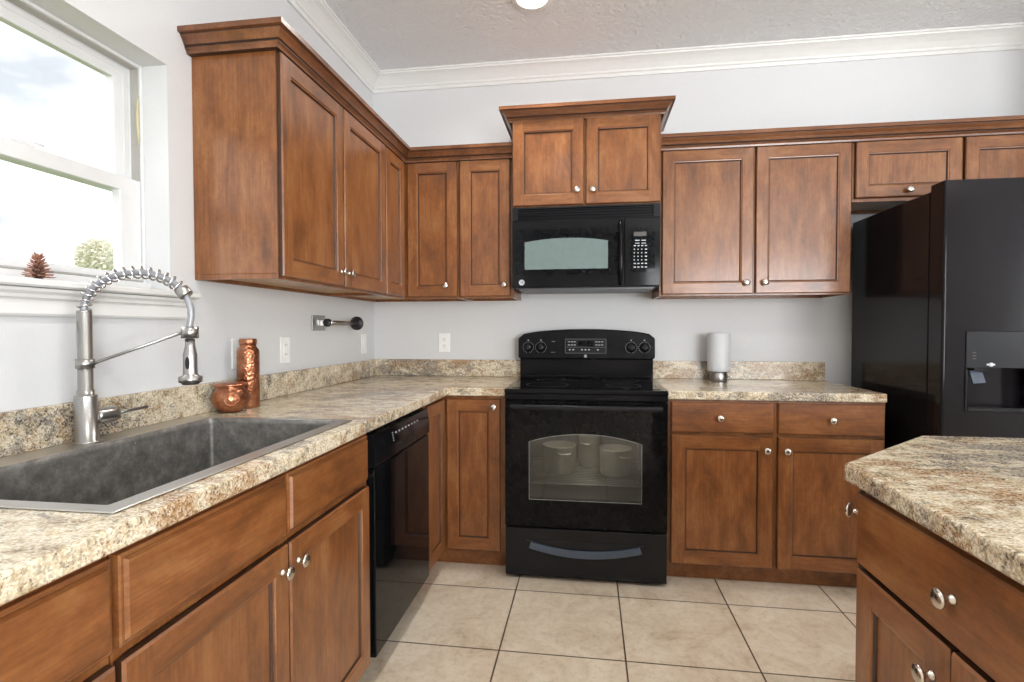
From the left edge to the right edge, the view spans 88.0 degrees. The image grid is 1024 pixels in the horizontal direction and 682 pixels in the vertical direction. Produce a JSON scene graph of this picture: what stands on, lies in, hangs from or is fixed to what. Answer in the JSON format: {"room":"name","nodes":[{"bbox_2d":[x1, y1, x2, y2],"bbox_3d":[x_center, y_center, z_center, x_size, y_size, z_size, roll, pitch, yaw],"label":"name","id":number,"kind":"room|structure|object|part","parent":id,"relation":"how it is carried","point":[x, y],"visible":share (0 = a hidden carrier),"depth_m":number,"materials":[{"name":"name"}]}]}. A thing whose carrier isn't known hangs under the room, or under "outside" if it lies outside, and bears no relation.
{"room":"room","nodes":[
{"label":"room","id":0,"kind":"room"},
{"bbox_2d":[0,0,374,654],"bbox_3d":[-1.411,-0.180,0.137,0.160,2.770,6.500,0,1,8],"label":"wall","id":1,"kind":"structure","parent":0,"point":[38,354],"depth_m":1.72,"materials":[{"name":"grey paint"}]},
{"bbox_2d":[0,0,150,288],"bbox_3d":[-1.279,-0.511,1.267,0.089,0.722,0.917,0,1,8],"label":"window","id":2,"kind":"structure","parent":1,"relation":"in","point":[124,177],"depth_m":1.62,"materials":[{"name":"white plastic"}]},
{"bbox_3d":[-1.305,-0.659,1.267,0.026,0.398,0.889,0,1,8],"label":"sash","id":3,"kind":"part","parent":2,"relation":"part of","materials":[{"name":"white plastic"}]},
{"bbox_3d":[-1.272,-0.343,1.270,0.030,0.317,0.891,0,1,8],"label":"sash","id":4,"kind":"part","parent":2,"relation":"part of","materials":[{"name":"white plastic"}]},
{"bbox_2d":[0,285,192,318],"bbox_3d":[-1.150,-0.093,1.262,0.036,0.066,1.016,0,1,8],"label":"trim","id":5,"kind":"structure","parent":1,"relation":"attached to","point":[14,300],"depth_m":1.38,"materials":[{"name":"white paint"}]},
{"bbox_2d":[0,275,200,298],"bbox_3d":[-1.223,-0.136,1.268,0.201,0.026,1.075,0,1,8],"label":"trim","id":6,"kind":"structure","parent":1,"relation":"attached to","point":[4,280],"depth_m":1.36,"materials":[{"name":"white paint"}]},
{"bbox_2d":[22,252,55,278],"bbox_3d":[-1.152,-0.183,1.290,0.067,0.067,0.066,0,1,8],"label":"pinecone","id":7,"kind":"object","parent":6,"relation":"on","point":[38,271],"visible":0.97,"depth_m":1.28,"materials":[{"name":"brown plant"}]},
{"bbox_2d":[231,338,243,368],"bbox_3d":[-1.052,0.048,2.039,0.008,0.117,0.072,0,1,8],"label":"wall outlet","id":8,"kind":"object","parent":1,"relation":"attached to","point":[234,341],"visible":0.41,"depth_m":2.02,"materials":[{"name":"white plastic"}]},
{"bbox_2d":[0,359,519,457],"bbox_3d":[-0.618,0.199,1.810,0.933,0.102,2.979,0,1,8],"label":"backsplash","id":9,"kind":"structure","parent":1,"relation":"attached to","point":[35,428],"depth_m":1.75,"materials":[{"name":"stone"}]},
{"bbox_2d":[280,337,289,362],"bbox_3d":[-1.006,0.039,2.356,0.008,0.117,0.072,0,1,8],"label":"wall outlet","id":10,"kind":"object","parent":1,"relation":"attached to","point":[284,341],"visible":1,"depth_m":2.35,"materials":[{"name":"white plastic"}]},
{"bbox_2d":[191,50,385,295],"bbox_3d":[-0.847,-0.600,2.241,0.354,0.760,0.923,0,1,8],"label":"upper cabinet","id":11,"kind":"object","parent":1,"relation":"attached to","point":[289,186],"visible":1,"depth_m":1.81,"materials":[{"name":"brown wood"}]},
{"bbox_3d":[-0.869,-0.235,2.252,0.275,0.004,0.891,0,1,8],"label":"panel","id":12,"kind":"part","parent":11,"relation":"part of","materials":[{"name":"brown wood"}]},
{"bbox_3d":[-0.742,-0.594,1.992,0.019,0.743,0.446,0,1,8],"label":"door","id":13,"kind":"part","parent":11,"relation":"part of","materials":[{"name":"brown wood"}]},
{"bbox_2d":[177,16,511,163],"bbox_3d":[-0.543,-1.011,2.312,0.621,0.071,1.480,0,1,22],"label":"crown molding","id":14,"kind":"structure","parent":11,"relation":"attached to","point":[269,33],"depth_m":1.91,"materials":[{"name":"brown wood"}]},
{"bbox_3d":[-0.690,-0.285,2.187,0.028,0.032,0.032,0,1,8],"label":"knob","id":15,"kind":"part","parent":11,"relation":"part of","materials":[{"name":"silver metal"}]},
{"bbox_3d":[-0.680,-0.287,2.258,0.028,0.032,0.032,0,1,8],"label":"knob","id":16,"kind":"part","parent":11,"relation":"part of","materials":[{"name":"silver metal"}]},
{"bbox_3d":[-0.676,-0.605,2.447,0.019,0.743,0.450,0,1,8],"label":"door","id":17,"kind":"part","parent":11,"relation":"part of","materials":[{"name":"brown wood"}]},
{"bbox_2d":[311,315,363,330],"bbox_3d":[-0.903,-0.093,2.768,0.087,0.077,0.387,0,1,11],"label":"paper towel holder","id":18,"kind":"object","parent":1,"relation":"attached to","point":[319,322],"visible":1,"depth_m":2.67,"materials":[{"name":"silver metal"}]},
{"bbox_3d":[-0.965,-0.090,2.648,0.005,0.076,0.128,0,1,8],"label":"mounting plate","id":19,"kind":"part","parent":18,"relation":"part of","materials":[{"name":"silver metal"}]},
{"bbox_3d":[-0.911,-0.090,2.616,0.039,0.039,0.019,0,1,8],"label":"knob","id":20,"kind":"part","parent":18,"relation":"part of","materials":[{"name":"black plastic"}]},
{"bbox_3d":[-0.886,-0.094,2.786,0.023,0.023,0.312,0,1,8],"label":"rod","id":21,"kind":"part","parent":18,"relation":"part of","materials":[{"name":"silver metal"}]},
{"bbox_2d":[361,334,366,353],"bbox_3d":[-0.887,0.017,3.183,0.008,0.117,0.072,0,1,8],"label":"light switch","id":22,"kind":"object","parent":1,"relation":"attached to","point":[363,336],"visible":1,"depth_m":3.17,"materials":[{"name":"white plastic"}]},
{"bbox_2d":[287,0,1023,93],"bbox_3d":[0.462,-1.513,-0.164,3.630,0.098,6.500,0,1,8],"label":"trim","id":23,"kind":"structure","parent":1,"relation":"attached to","point":[320,17],"depth_m":2.96,"materials":[{"name":"white paint"}]},
{"bbox_2d":[512,203,659,293],"bbox_3d":[0.401,-0.488,2.911,0.758,0.430,0.475,0,1,8],"label":"microwave oven","id":24,"kind":"object","parent":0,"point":[615,248],"visible":1,"depth_m":2.73,"materials":[{"name":"black plastic"}]},
{"bbox_3d":[0.286,-0.454,2.754,0.574,0.344,0.040,0,1,8],"label":"door","id":25,"kind":"part","parent":24,"relation":"part of","materials":[{"name":"black ceramic"}]},
{"bbox_3d":[0.407,-0.279,2.954,0.698,0.010,0.342,0,1,8],"label":"plate","id":26,"kind":"part","parent":24,"relation":"part of","materials":[{"name":"black metal"}]},
{"bbox_3d":[0.549,-0.449,2.676,0.022,0.331,0.050,0,1,8],"label":"door handle","id":27,"kind":"part","parent":24,"relation":"part of","materials":[{"name":"black plastic"}]},
{"bbox_3d":[0.662,-0.453,2.701,0.179,0.344,0.037,0,1,8],"label":"control panel","id":28,"kind":"part","parent":24,"relation":"part of","materials":[{"name":"black plastic"}]},
{"bbox_3d":[0.660,-0.466,2.685,0.123,0.230,0.002,0,1,6],"label":"keypad panel","id":29,"kind":"part","parent":24,"relation":"part of","materials":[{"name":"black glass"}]},
{"bbox_2d":[358,561,855,681],"bbox_3d":[1.640,1.259,-0.269,6.000,0.100,6.500,0,1,8],"label":"floor","id":30,"kind":"structure","parent":0,"point":[467,622],"depth_m":2.10,"materials":[{"name":"beige tile"}]},
{"bbox_2d":[0,556,114,681],"bbox_3d":[-0.929,0.756,0.623,0.657,0.874,0.478,0,1,8],"label":"base cabinet","id":31,"kind":"object","parent":30,"relation":"on","point":[60,630],"visible":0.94,"depth_m":0.72,"materials":[{"name":"brown wood"}]},
{"bbox_3d":[-0.641,0.793,0.583,0.019,0.590,0.465,0,1,8],"label":"door","id":32,"kind":"part","parent":31,"relation":"part of","materials":[{"name":"brown wood"}]},
{"bbox_2d":[107,434,369,681],"bbox_3d":[-0.827,0.739,1.330,0.657,0.874,0.948,0,1,8],"label":"base cabinet","id":33,"kind":"object","parent":30,"relation":"on","point":[276,571],"visible":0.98,"depth_m":1.17,"materials":[{"name":"brown wood"}]},
{"bbox_3d":[-0.574,0.396,1.041,0.019,0.146,0.454,0,1,8],"label":"drawer","id":34,"kind":"part","parent":33,"relation":"part of","materials":[{"name":"brown wood"}]},
{"bbox_3d":[-0.574,0.783,1.050,0.019,0.588,0.454,0,1,8],"label":"door","id":35,"kind":"part","parent":33,"relation":"part of","materials":[{"name":"brown wood"}]},
{"bbox_3d":[-0.522,0.541,1.236,0.028,0.032,0.032,0,1,8],"label":"knob","id":36,"kind":"part","parent":33,"relation":"part of","materials":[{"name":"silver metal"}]},
{"bbox_3d":[-0.513,0.539,1.303,0.028,0.032,0.032,0,1,8],"label":"knob","id":37,"kind":"part","parent":33,"relation":"part of","materials":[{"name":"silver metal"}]},
{"bbox_3d":[-0.508,0.385,1.502,0.019,0.146,0.462,0,1,8],"label":"drawer","id":38,"kind":"part","parent":33,"relation":"part of","materials":[{"name":"brown wood"}]},
{"bbox_3d":[-0.507,0.772,1.511,0.019,0.588,0.462,0,1,8],"label":"door","id":39,"kind":"part","parent":33,"relation":"part of","materials":[{"name":"brown wood"}]},
{"bbox_2d":[366,407,428,657],"bbox_3d":[-0.714,0.723,2.107,0.622,0.868,0.608,0,1,8],"label":"dishwasher","id":40,"kind":"object","parent":30,"relation":"on","point":[397,481],"visible":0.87,"depth_m":1.96,"materials":[{"name":"black plastic"}]},
{"bbox_3d":[-0.408,0.393,2.053,0.002,0.026,0.210,0,1,8],"label":"pocket handle","id":41,"kind":"part","parent":40,"relation":"part of","materials":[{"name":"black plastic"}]},
{"bbox_2d":[422,395,505,571],"bbox_3d":[-0.469,0.703,2.845,0.933,0.874,0.911,0,1,8],"label":"base cabinet","id":42,"kind":"object","parent":30,"relation":"on","point":[466,435],"visible":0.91,"depth_m":2.63,"materials":[{"name":"brown wood"}]},
{"bbox_2d":[0,359,520,605],"bbox_3d":[-0.618,0.219,1.810,0.933,0.140,2.979,0,1,8],"label":"countertop","id":43,"kind":"structure","parent":42,"relation":"on","point":[38,548],"depth_m":1.39,"materials":[{"name":"stone"}]},
{"bbox_2d":[70,266,202,444],"bbox_3d":[-0.972,0.033,1.368,0.285,0.450,0.203,1,2,28],"label":"kitchen faucet","id":44,"kind":"object","parent":43,"relation":"on","point":[88,417],"visible":1,"depth_m":1.35,"materials":[{"name":"silver metal"}]},
{"bbox_3d":[-1.089,0.091,1.355,0.066,0.335,0.066,0,1,8],"label":"spout post","id":45,"kind":"part","parent":44,"relation":"part of","materials":[{"name":"silver metal"}]},
{"bbox_3d":[-1.059,0.192,1.479,0.013,0.015,0.093,0,1,13],"label":"lever","id":46,"kind":"part","parent":44,"relation":"part of","materials":[{"name":"silver metal"}]},
{"bbox_3d":[-0.964,0.018,1.365,0.215,0.086,0.008,0,1,-6],"label":"support arm","id":47,"kind":"part","parent":44,"relation":"part of","materials":[{"name":"silver metal"}]},
{"bbox_2d":[0,416,351,513],"bbox_3d":[-0.847,0.372,1.303,0.566,0.227,0.859,0,1,8],"label":"sink","id":48,"kind":"object","parent":43,"relation":"in","point":[129,468],"visible":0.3,"depth_m":1.40,"materials":[{"name":"metal"}]},
{"bbox_2d":[211,381,249,412],"bbox_3d":[-0.991,0.196,1.868,0.123,0.107,0.123,0,1,8],"label":"copper pot","id":49,"kind":"object","parent":43,"relation":"on","point":[228,396],"visible":1,"depth_m":1.83,"materials":[{"name":"orange metal"}]},
{"bbox_3d":[-0.991,0.150,1.867,0.110,0.016,0.110,0,1,8],"label":"lid","id":50,"kind":"part","parent":49,"relation":"part of","materials":[{"name":"orange metal"}]},
{"bbox_2d":[236,339,259,407],"bbox_3d":[-0.984,0.119,1.981,0.078,0.255,0.078,0,1,8],"label":"bottle","id":51,"kind":"object","parent":43,"relation":"on","point":[247,354],"visible":0.91,"depth_m":1.95,"materials":[{"name":"orange metal"}]},
{"bbox_3d":[-0.362,0.666,2.513,0.019,0.752,0.272,0,1,8],"label":"door","id":52,"kind":"part","parent":42,"relation":"part of","materials":[{"name":"brown wood"}]},
{"bbox_3d":[-0.191,0.663,2.639,0.272,0.752,0.019,0,1,8],"label":"door","id":53,"kind":"part","parent":42,"relation":"part of","materials":[{"name":"brown wood"}]},
{"bbox_3d":[-0.090,0.324,2.592,0.032,0.032,0.028,0,1,8],"label":"knob","id":54,"kind":"part","parent":42,"relation":"part of","materials":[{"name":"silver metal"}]},
{"bbox_2d":[504,329,668,583],"bbox_3d":[0.386,0.538,2.800,0.784,1.202,0.732,0,1,8],"label":"electric range","id":55,"kind":"object","parent":30,"relation":"on","point":[584,523],"visible":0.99,"depth_m":2.53,"materials":[{"name":"black metal"}]},
{"bbox_3d":[0.094,0.036,3.096,0.053,0.052,0.028,0,1,8],"label":"knob","id":56,"kind":"part","parent":55,"relation":"part of","materials":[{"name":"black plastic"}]},
{"bbox_3d":[0.167,0.037,3.085,0.053,0.052,0.028,0,1,8],"label":"knob","id":57,"kind":"part","parent":55,"relation":"part of","materials":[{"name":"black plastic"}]},
{"bbox_2d":[542,441,575,473],"bbox_3d":[0.247,0.613,2.786,0.178,0.139,0.201,0,1,8],"label":"cooking pot","id":58,"kind":"object","parent":55,"relation":"in","point":[558,456],"visible":1,"depth_m":2.73,"materials":[{"name":"silver metal"}]},
{"bbox_3d":[0.424,0.029,3.059,0.230,0.076,0.012,0,1,8],"label":"touch panel","id":59,"kind":"part","parent":55,"relation":"part of","materials":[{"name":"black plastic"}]},
{"bbox_3d":[0.345,1.012,2.524,0.756,0.232,0.029,0,1,8],"label":"storage drawer","id":60,"kind":"part","parent":55,"relation":"part of","materials":[{"name":"black metal"}]},
{"bbox_2d":[505,399,667,532],"bbox_3d":[0.377,0.579,2.741,0.756,0.600,0.611,0,1,8],"label":"oven","id":61,"kind":"object","parent":55,"relation":"in","point":[587,500],"depth_m":2.51,"materials":[{"name":"metal"}]},
{"bbox_2d":[504,377,668,395],"bbox_3d":[0.384,0.233,2.788,0.764,0.022,0.611,0,1,8],"label":"cooktop","id":62,"kind":"object","parent":55,"relation":"in","point":[524,386],"depth_m":2.57,"materials":[{"name":"black glass"}]},
{"bbox_2d":[578,435,600,467],"bbox_3d":[0.424,0.595,2.890,0.132,0.169,0.157,0,1,8],"label":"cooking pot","id":63,"kind":"object","parent":55,"relation":"in","point":[588,445],"visible":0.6,"depth_m":2.85,"materials":[{"name":"silver metal"}]},
{"bbox_2d":[599,444,631,476],"bbox_3d":[0.532,0.616,2.727,0.168,0.134,0.186,0,1,8],"label":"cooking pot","id":64,"kind":"object","parent":55,"relation":"in","point":[615,459],"visible":1,"depth_m":2.67,"materials":[{"name":"silver metal"}]},
{"bbox_3d":[0.677,0.037,3.011,0.053,0.052,0.028,0,1,8],"label":"knob","id":65,"kind":"part","parent":55,"relation":"part of","materials":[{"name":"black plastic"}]},
{"bbox_3d":[0.751,0.037,3.001,0.053,0.052,0.028,0,1,8],"label":"knob","id":66,"kind":"part","parent":55,"relation":"part of","materials":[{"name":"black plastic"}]},
{"bbox_2d":[667,399,884,587],"bbox_3d":[1.242,0.702,2.727,0.945,0.874,0.657,0,1,8],"label":"base cabinet","id":67,"kind":"object","parent":30,"relation":"on","point":[759,491],"visible":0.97,"depth_m":2.44,"materials":[{"name":"brown wood"}]},
{"bbox_3d":[0.959,0.357,2.442,0.032,0.032,0.028,0,1,8],"label":"knob","id":68,"kind":"part","parent":67,"relation":"part of","materials":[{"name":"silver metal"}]},
{"bbox_3d":[0.974,0.744,2.473,0.453,0.609,0.019,0,1,8],"label":"door","id":69,"kind":"part","parent":67,"relation":"part of","materials":[{"name":"brown wood"}]},
{"bbox_3d":[0.973,0.354,2.463,0.453,0.141,0.019,0,1,8],"label":"drawer","id":70,"kind":"part","parent":67,"relation":"part of","materials":[{"name":"brown wood"}]},
{"bbox_3d":[1.162,0.501,2.416,0.032,0.032,0.028,0,1,8],"label":"knob","id":71,"kind":"part","parent":67,"relation":"part of","materials":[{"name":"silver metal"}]},
{"bbox_2d":[653,361,886,402],"bbox_3d":[1.236,0.194,2.722,0.938,0.140,0.644,0,1,8],"label":"countertop","id":72,"kind":"structure","parent":67,"relation":"on","point":[750,380],"depth_m":2.79,"materials":[{"name":"stone"}]},
{"bbox_2d":[707,333,731,380],"bbox_3d":[1.152,0.088,2.945,0.128,0.264,0.120,0,1,8],"label":"candle lamp","id":73,"kind":"object","parent":72,"relation":"on","point":[718,344],"visible":1,"depth_m":2.90,"materials":[{"name":"silver metal"}]},
{"bbox_3d":[1.247,0.501,2.404,0.032,0.032,0.028,0,1,8],"label":"knob","id":74,"kind":"part","parent":67,"relation":"part of","materials":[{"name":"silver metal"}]},
{"bbox_3d":[1.439,0.744,2.405,0.447,0.609,0.019,0,1,8],"label":"door","id":75,"kind":"part","parent":67,"relation":"part of","materials":[{"name":"brown wood"}]},
{"bbox_3d":[1.438,0.354,2.396,0.447,0.141,0.019,0,1,8],"label":"drawer","id":76,"kind":"part","parent":67,"relation":"part of","materials":[{"name":"brown wood"}]},
{"bbox_3d":[1.437,0.357,2.373,0.032,0.032,0.028,0,1,8],"label":"knob","id":77,"kind":"part","parent":67,"relation":"part of","materials":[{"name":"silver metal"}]},
{"bbox_2d":[845,490,865,568],"bbox_3d":[1.347,0.738,1.216,1.206,0.874,0.348,0,1,8],"label":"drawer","id":78,"kind":"object","parent":30,"relation":"on","point":[849,509],"visible":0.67,"depth_m":1.16,"materials":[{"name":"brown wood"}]},
{"bbox_3d":[0.749,0.372,1.164,0.032,0.032,0.028,-1,2,-37],"label":"knob","id":79,"kind":"part","parent":78,"relation":"part of","materials":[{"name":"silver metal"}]},
{"bbox_3d":[0.934,0.693,1.280,0.466,0.752,0.019,-1,2,-37],"label":"door","id":80,"kind":"part","parent":78,"relation":"part of","materials":[{"name":"brown wood"}]},
{"bbox_2d":[851,177,1023,448],"bbox_3d":[2.211,0.249,2.407,0.888,1.792,0.815,0,1,8],"label":"refrigerator","id":81,"kind":"object","parent":30,"relation":"on","point":[938,276],"visible":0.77,"depth_m":2.14,"materials":[{"name":"black metal"}]},
{"bbox_3d":[1.927,0.208,2.143,0.401,1.697,0.087,0,1,8],"label":"freezer door","id":82,"kind":"part","parent":81,"relation":"part of","materials":[{"name":"black metal"}]},
{"bbox_3d":[1.870,0.113,2.135,0.046,0.010,0.040,0,1,8],"label":"spout","id":83,"kind":"part","parent":81,"relation":"part of","materials":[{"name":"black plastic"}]},
{"bbox_3d":[1.934,0.194,2.123,0.256,0.172,0.068,0,1,8],"label":"dispenser frame","id":84,"kind":"part","parent":81,"relation":"part of","materials":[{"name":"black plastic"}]},
{"bbox_3d":[1.929,0.035,2.091,0.256,0.147,0.007,0,1,8],"label":"dispenser panel","id":85,"kind":"part","parent":81,"relation":"part of","materials":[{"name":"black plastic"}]},
{"bbox_2d":[855,493,1023,681],"bbox_3d":[1.236,0.753,0.543,1.233,0.874,1.015,0,1,8],"label":"base cabinet","id":86,"kind":"object","parent":30,"relation":"on","point":[928,609],"visible":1,"depth_m":0.88,"materials":[{"name":"brown wood"}]},
{"bbox_3d":[0.714,0.778,0.981,0.019,0.596,0.288,0,1,8],"label":"door","id":87,"kind":"part","parent":86,"relation":"part of","materials":[{"name":"brown wood"}]},
{"bbox_3d":[0.674,0.547,0.870,0.028,0.032,0.032,0,1,8],"label":"knob","id":88,"kind":"part","parent":86,"relation":"part of","materials":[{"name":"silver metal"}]},
{"bbox_2d":[845,436,1023,584],"bbox_3d":[1.281,0.292,0.690,1.246,0.038,1.440,0,1,8],"label":"countertop","id":89,"kind":"structure","parent":86,"relation":"on","point":[968,492],"depth_m":0.98,"materials":[{"name":"stone"}]},
{"bbox_3d":[0.668,0.399,0.821,0.028,0.032,0.032,0,1,8],"label":"knob","id":90,"kind":"part","parent":86,"relation":"part of","materials":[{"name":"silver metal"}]},
{"bbox_3d":[0.671,0.785,0.686,0.019,0.596,0.296,0,1,8],"label":"door","id":91,"kind":"part","parent":86,"relation":"part of","materials":[{"name":"brown wood"}]},
{"bbox_2d":[324,0,1023,69],"bbox_3d":[1.635,-1.610,-0.336,6.320,0.100,6.820,0,1,8],"label":"ceiling","id":92,"kind":"structure","parent":0,"point":[395,34],"depth_m":2.71,"materials":[{"name":"paint"}]},
{"bbox_2d":[511,0,552,10],"bbox_3d":[0.095,-1.619,2.509,0.200,0.010,0.200,0,1,8],"label":"recessed light","id":93,"kind":"object","parent":92,"relation":"in","point":[527,5],"visible":1,"depth_m":2.55,"materials":[{"name":"white plastic"}]},
{"bbox_2d":[373,49,1023,385],"bbox_3d":[2.112,-0.253,2.993,6.320,2.770,0.160,0,1,8],"label":"wall","id":94,"kind":"structure","parent":0,"point":[981,84],"depth_m":3.04,"materials":[{"name":"grey paint"}]},
{"bbox_2d":[329,146,468,301],"bbox_3d":[-0.604,-0.617,2.984,0.623,0.760,0.614,0,1,8],"label":"upper cabinet","id":95,"kind":"object","parent":94,"relation":"attached to","point":[422,199],"visible":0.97,"depth_m":2.94,"materials":[{"name":"brown wood"}]},
{"bbox_3d":[-0.603,-0.253,2.992,0.591,0.004,0.582,0,1,8],"label":"panel","id":96,"kind":"part","parent":95,"relation":"part of","materials":[{"name":"brown wood"}]},
{"bbox_3d":[-0.623,-0.614,2.813,0.019,0.743,0.262,0,1,8],"label":"door","id":97,"kind":"part","parent":95,"relation":"part of","materials":[{"name":"brown wood"}]},
{"bbox_3d":[-0.443,-0.617,2.951,0.284,0.743,0.019,0,1,8],"label":"door","id":98,"kind":"part","parent":95,"relation":"part of","materials":[{"name":"brown wood"}]},
{"bbox_2d":[439,333,449,351],"bbox_3d":[-0.418,0.011,3.279,0.072,0.117,0.008,0,1,8],"label":"wall outlet","id":99,"kind":"object","parent":94,"relation":"attached to","point":[444,338],"visible":1,"depth_m":3.28,"materials":[{"name":"white plastic"}]},
{"bbox_2d":[459,159,520,300],"bbox_3d":[-0.122,-0.620,3.046,0.308,0.760,0.354,0,1,8],"label":"upper cabinet","id":100,"kind":"object","parent":94,"relation":"attached to","point":[485,186],"visible":0.98,"depth_m":2.91,"materials":[{"name":"brown wood"}]},
{"bbox_2d":[499,95,675,207],"bbox_3d":[0.403,-0.964,2.917,0.889,0.517,0.442,0,1,8],"label":"upper cabinet","id":101,"kind":"object","parent":94,"relation":"attached to","point":[595,152],"visible":0.94,"depth_m":2.74,"materials":[{"name":"brown wood"}]},
{"bbox_3d":[0.188,-0.932,2.778,0.372,0.444,0.019,0,1,8],"label":"door","id":102,"kind":"part","parent":101,"relation":"part of","materials":[{"name":"brown wood"}]},
{"bbox_3d":[0.335,-0.779,2.736,0.032,0.032,0.028,0,1,8],"label":"knob","id":103,"kind":"part","parent":101,"relation":"part of","materials":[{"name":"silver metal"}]},
{"bbox_3d":[0.403,-1.188,2.911,0.889,0.069,0.441,0,1,8],"label":"crown","id":104,"kind":"part","parent":101,"relation":"part of","materials":[{"name":"brown wood"}]},
{"bbox_3d":[0.415,-0.779,2.725,0.032,0.032,0.028,0,1,8],"label":"knob","id":105,"kind":"part","parent":101,"relation":"part of","materials":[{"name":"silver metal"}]},
{"bbox_3d":[0.569,-0.931,2.723,0.374,0.444,0.019,0,1,8],"label":"door","id":106,"kind":"part","parent":101,"relation":"part of","materials":[{"name":"brown wood"}]},
{"bbox_2d":[653,361,824,379],"bbox_3d":[1.281,0.167,3.031,0.938,0.102,0.019,0,1,8],"label":"backsplash","id":107,"kind":"structure","parent":94,"relation":"attached to","point":[758,370],"depth_m":3.01,"materials":[{"name":"stone"}]},
{"bbox_2d":[652,142,851,298],"bbox_3d":[1.252,-0.618,2.847,0.930,0.760,0.354,0,1,8],"label":"upper cabinet","id":108,"kind":"object","parent":94,"relation":"attached to","point":[765,221],"visible":0.99,"depth_m":2.70,"materials":[{"name":"brown wood"}]},
{"bbox_3d":[1.008,-0.615,2.742,0.452,0.743,0.019,0,1,8],"label":"door","id":109,"kind":"part","parent":108,"relation":"part of","materials":[{"name":"brown wood"}]},
{"bbox_3d":[1.256,-0.254,2.879,0.898,0.004,0.275,0,1,8],"label":"panel","id":110,"kind":"part","parent":108,"relation":"part of","materials":[{"name":"brown wood"}]},
{"bbox_3d":[1.193,-0.298,2.699,0.032,0.032,0.028,0,1,8],"label":"knob","id":111,"kind":"part","parent":108,"relation":"part of","materials":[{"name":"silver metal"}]},
{"bbox_3d":[1.282,-0.298,2.686,0.032,0.032,0.028,0,1,8],"label":"knob","id":112,"kind":"part","parent":108,"relation":"part of","materials":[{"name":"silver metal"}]},
{"bbox_3d":[1.465,-0.614,2.676,0.448,0.743,0.019,0,1,8],"label":"door","id":113,"kind":"part","parent":108,"relation":"part of","materials":[{"name":"brown wood"}]},
{"bbox_2d":[851,134,1023,214],"bbox_3d":[2.194,-0.845,2.706,0.970,0.302,0.354,0,1,8],"label":"upper cabinet","id":114,"kind":"object","parent":94,"relation":"attached to","point":[888,174],"visible":0.64,"depth_m":2.59,"materials":[{"name":"brown wood"}]},
{"bbox_2d":[661,115,1023,151],"bbox_3d":[1.710,-1.022,2.609,1.907,0.071,0.061,0,1,8],"label":"crown molding","id":115,"kind":"structure","parent":114,"relation":"attached to","point":[997,125],"depth_m":2.61,"materials":[{"name":"brown wood"}]},
{"bbox_3d":[2.198,-0.710,2.732,0.938,0.004,0.275,0,1,8],"label":"panel","id":116,"kind":"part","parent":114,"relation":"part of","materials":[{"name":"brown wood"}]},
{"bbox_3d":[1.940,-0.847,2.602,0.474,0.276,0.019,0,1,8],"label":"door","id":117,"kind":"part","parent":114,"relation":"part of","materials":[{"name":"brown wood"}]},
{"bbox_3d":[1.937,-0.739,2.581,0.032,0.032,0.028,0,1,8],"label":"knob","id":118,"kind":"part","parent":114,"relation":"part of","materials":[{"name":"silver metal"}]},
{"bbox_3d":[2.419,-0.846,2.533,0.466,0.276,0.019,0,1,8],"label":"door","id":119,"kind":"part","parent":114,"relation":"part of","materials":[{"name":"brown wood"}]},
{"label":"outside","id":120,"kind":"structure","parent":0,"visible":0},
{"bbox_3d":[-29.278,1.222,17.582,59.700,0.050,100.000,0,1,8],"label":"ground","id":121,"kind":"structure","parent":120,"visible":0},
{"bbox_2d":[73,237,113,270],"bbox_3d":[-13.067,-1.035,16.820,1.302,4.474,1.286,0,1,8],"label":"tree","id":122,"kind":"object","parent":121,"relation":"on","point":[95,248],"visible":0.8,"depth_m":16.46,"materials":[{"name":"green plant"}]}
]}

